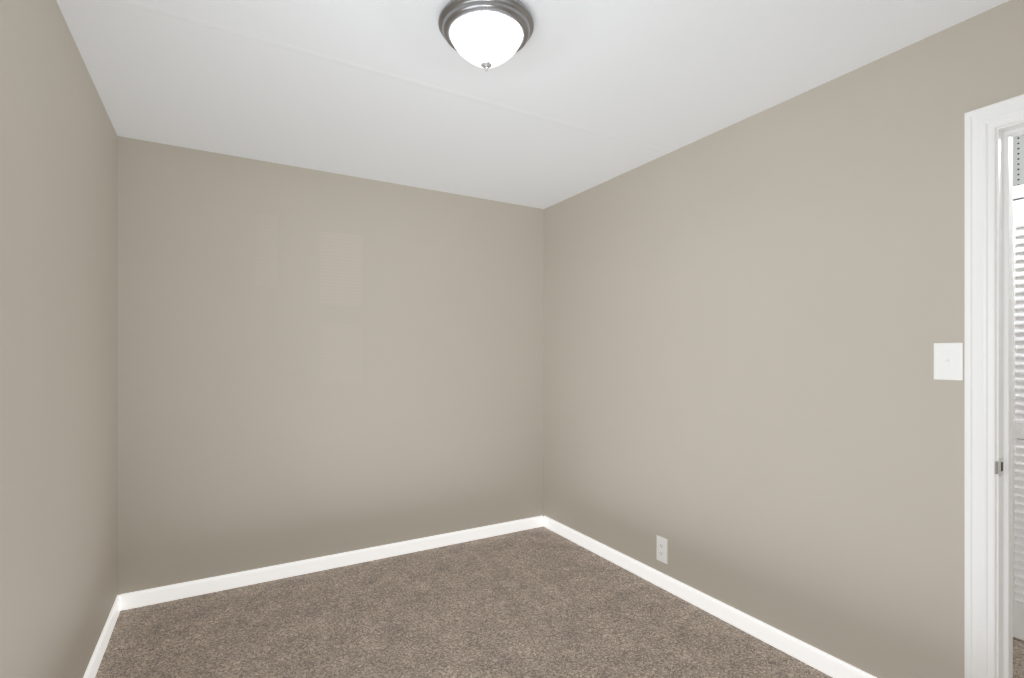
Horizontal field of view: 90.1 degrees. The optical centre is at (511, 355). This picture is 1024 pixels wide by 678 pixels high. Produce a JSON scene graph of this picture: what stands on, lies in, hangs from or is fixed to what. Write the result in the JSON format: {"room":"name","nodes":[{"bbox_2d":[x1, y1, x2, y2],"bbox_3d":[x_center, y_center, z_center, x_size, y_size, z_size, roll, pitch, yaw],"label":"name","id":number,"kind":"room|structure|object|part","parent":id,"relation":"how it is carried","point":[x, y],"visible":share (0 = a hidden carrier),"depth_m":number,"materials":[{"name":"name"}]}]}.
{"room":"empty bedroom","nodes":[
{"label":"empty bedroom","id":0,"kind":"room"},
{"bbox_2d":[0,0,116,677],"bbox_3d":[-1.008,0.090,0.740,0.120,2.440,4.530,0,0,-30],"label":"wall","id":1,"kind":"structure","parent":0,"point":[58,365],"depth_m":1.61,"materials":[{"name":"paint"}]},
{"bbox_2d":[83,595,119,677],"bbox_3d":[-1.113,1.270,1.055,0.013,0.080,3.640,0,0,-30],"label":"baseboard","id":2,"kind":"structure","parent":1,"relation":"attached to","point":[96,658],"depth_m":2.24,"materials":[{"name":"white wood"}]},
{"bbox_2d":[117,136,543,594],"bbox_3d":[-0.422,0.090,3.625,3.780,2.440,0.120,0,0,-30],"label":"wall","id":3,"kind":"structure","parent":0,"point":[311,363],"depth_m":3.09,"materials":[{"name":"paint"}]},
{"bbox_2d":[120,515,542,610],"bbox_3d":[-0.888,1.270,3.279,2.600,0.080,0.013,0,0,-30],"label":"baseboard","id":4,"kind":"structure","parent":3,"relation":"attached to","point":[136,599],"depth_m":3.08,"materials":[{"name":"white wood"}]},
{"bbox_2d":[56,0,999,208],"bbox_3d":[0.629,-1.180,1.685,3.900,0.100,4.530,0,0,-30],"label":"ceiling","id":5,"kind":"structure","parent":0,"point":[671,75],"depth_m":2.08,"materials":[{"name":"paint"}]},
{"bbox_2d":[438,0,533,71],"bbox_3d":[-0.087,-1.045,1.728,0.323,0.170,0.323,0,0,-30],"label":"ceiling light","id":6,"kind":"object","parent":5,"relation":"attached to","point":[486,34],"visible":1,"depth_m":1.65,"materials":[{"name":"white glass"}]},
{"bbox_3d":[-0.087,-1.034,1.728,0.248,0.105,0.248,0,0,-30],"label":"glass","id":7,"kind":"part","parent":6,"relation":"part of","materials":[{"name":"white glass"}]},
{"bbox_2d":[108,0,1009,153],"bbox_3d":[0.090,-1.130,1.583,2.626,0.002,1.448,0,0,-30],"label":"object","id":8,"kind":"structure","parent":5,"relation":"attached to","point":[188,19],"depth_m":1.99,"materials":[{"name":"paint"}]},
{"bbox_2d":[95,526,1023,677],"bbox_3d":[0.629,1.360,1.685,3.900,0.100,4.530,0,0,-30],"label":"floor","id":9,"kind":"structure","parent":0,"point":[541,602],"depth_m":2.46,"materials":[{"name":"brown carpet"}]},
{"bbox_2d":[544,0,1023,677],"bbox_3d":[1.167,0.090,2.464,0.120,2.440,3.480,0,0,-30],"label":"wall","id":10,"kind":"structure","parent":0,"point":[752,407],"depth_m":2.22,"materials":[{"name":"paint"}]},
{"bbox_2d":[656,535,666,563],"bbox_3d":[0.847,1.097,2.891,0.007,0.140,0.080,0,0,-30],"label":"electrical outlet plate","id":11,"kind":"object","parent":10,"relation":"attached to","point":[661,549],"visible":1,"depth_m":2.89,"materials":[{"name":"white plastic"}]},
{"bbox_2d":[543,516,876,677],"bbox_3d":[0.884,1.270,2.821,0.013,0.080,2.552,0,0,-30],"label":"baseboard","id":12,"kind":"structure","parent":10,"relation":"attached to","point":[817,659],"depth_m":2.53,"materials":[{"name":"white wood"}]},
{"bbox_2d":[934,343,962,380],"bbox_3d":[1.497,0.020,1.757,0.017,0.128,0.081,0,0,-30],"label":"switch plate","id":13,"kind":"object","parent":10,"relation":"attached to","point":[948,361],"visible":1,"depth_m":1.75,"materials":[{"name":"white plastic"}]},
{"bbox_2d":[964,94,1023,677],"bbox_3d":[1.816,0.248,1.321,0.139,2.123,0.978,0,0,-30],"label":"door frame","id":14,"kind":"structure","parent":10,"relation":"attached to","point":[982,125],"depth_m":1.67,"materials":[{"name":"white wood"}]},
{"bbox_2d":[994,457,1003,475],"bbox_3d":[1.576,0.360,1.653,0.057,0.058,0.006,0,0,-30],"label":"strike plate","id":15,"kind":"object","parent":14,"relation":"attached to","point":[997,467],"visible":1,"depth_m":1.65,"materials":[{"name":"silver metal"}]},
{"bbox_2d":[1004,127,1023,677],"bbox_3d":[1.825,0.290,1.327,0.038,2.040,0.812,0,0,-30],"label":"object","id":16,"kind":"object","parent":14,"relation":"attached to","point":[1008,402],"visible":0.98,"depth_m":1.67,"materials":[{"name":"white"}]},
{"bbox_3d":[2.295,0.090,2.578,0.120,2.440,4.410,0,0,-30],"label":"wall","id":17,"kind":"structure","parent":0,"visible":0},
{"bbox_2d":[1013,134,1023,185],"bbox_3d":[2.473,-0.959,2.144,0.006,0.336,0.710,0,0,-30],"label":"pegboard panel","id":18,"kind":"object","parent":17,"relation":"attached to","point":[1018,160],"depth_m":2.36,"materials":[{"name":"white"}]},
{"bbox_2d":[1013,184,1023,199],"bbox_3d":[2.469,0.262,2.141,0.016,2.097,0.738,0,0,-30],"label":"trim","id":19,"kind":"structure","parent":17,"relation":"attached to","point":[1018,191],"depth_m":2.36,"materials":[{"name":"white wood"}]},
{"bbox_2d":[1013,199,1023,639],"bbox_3d":[2.459,0.291,2.135,0.032,2.013,0.610,0,0,-30],"label":"door","id":20,"kind":"structure","parent":17,"relation":"in","point":[1018,444],"depth_m":2.35,"materials":[{"name":"white wood"}]}
]}

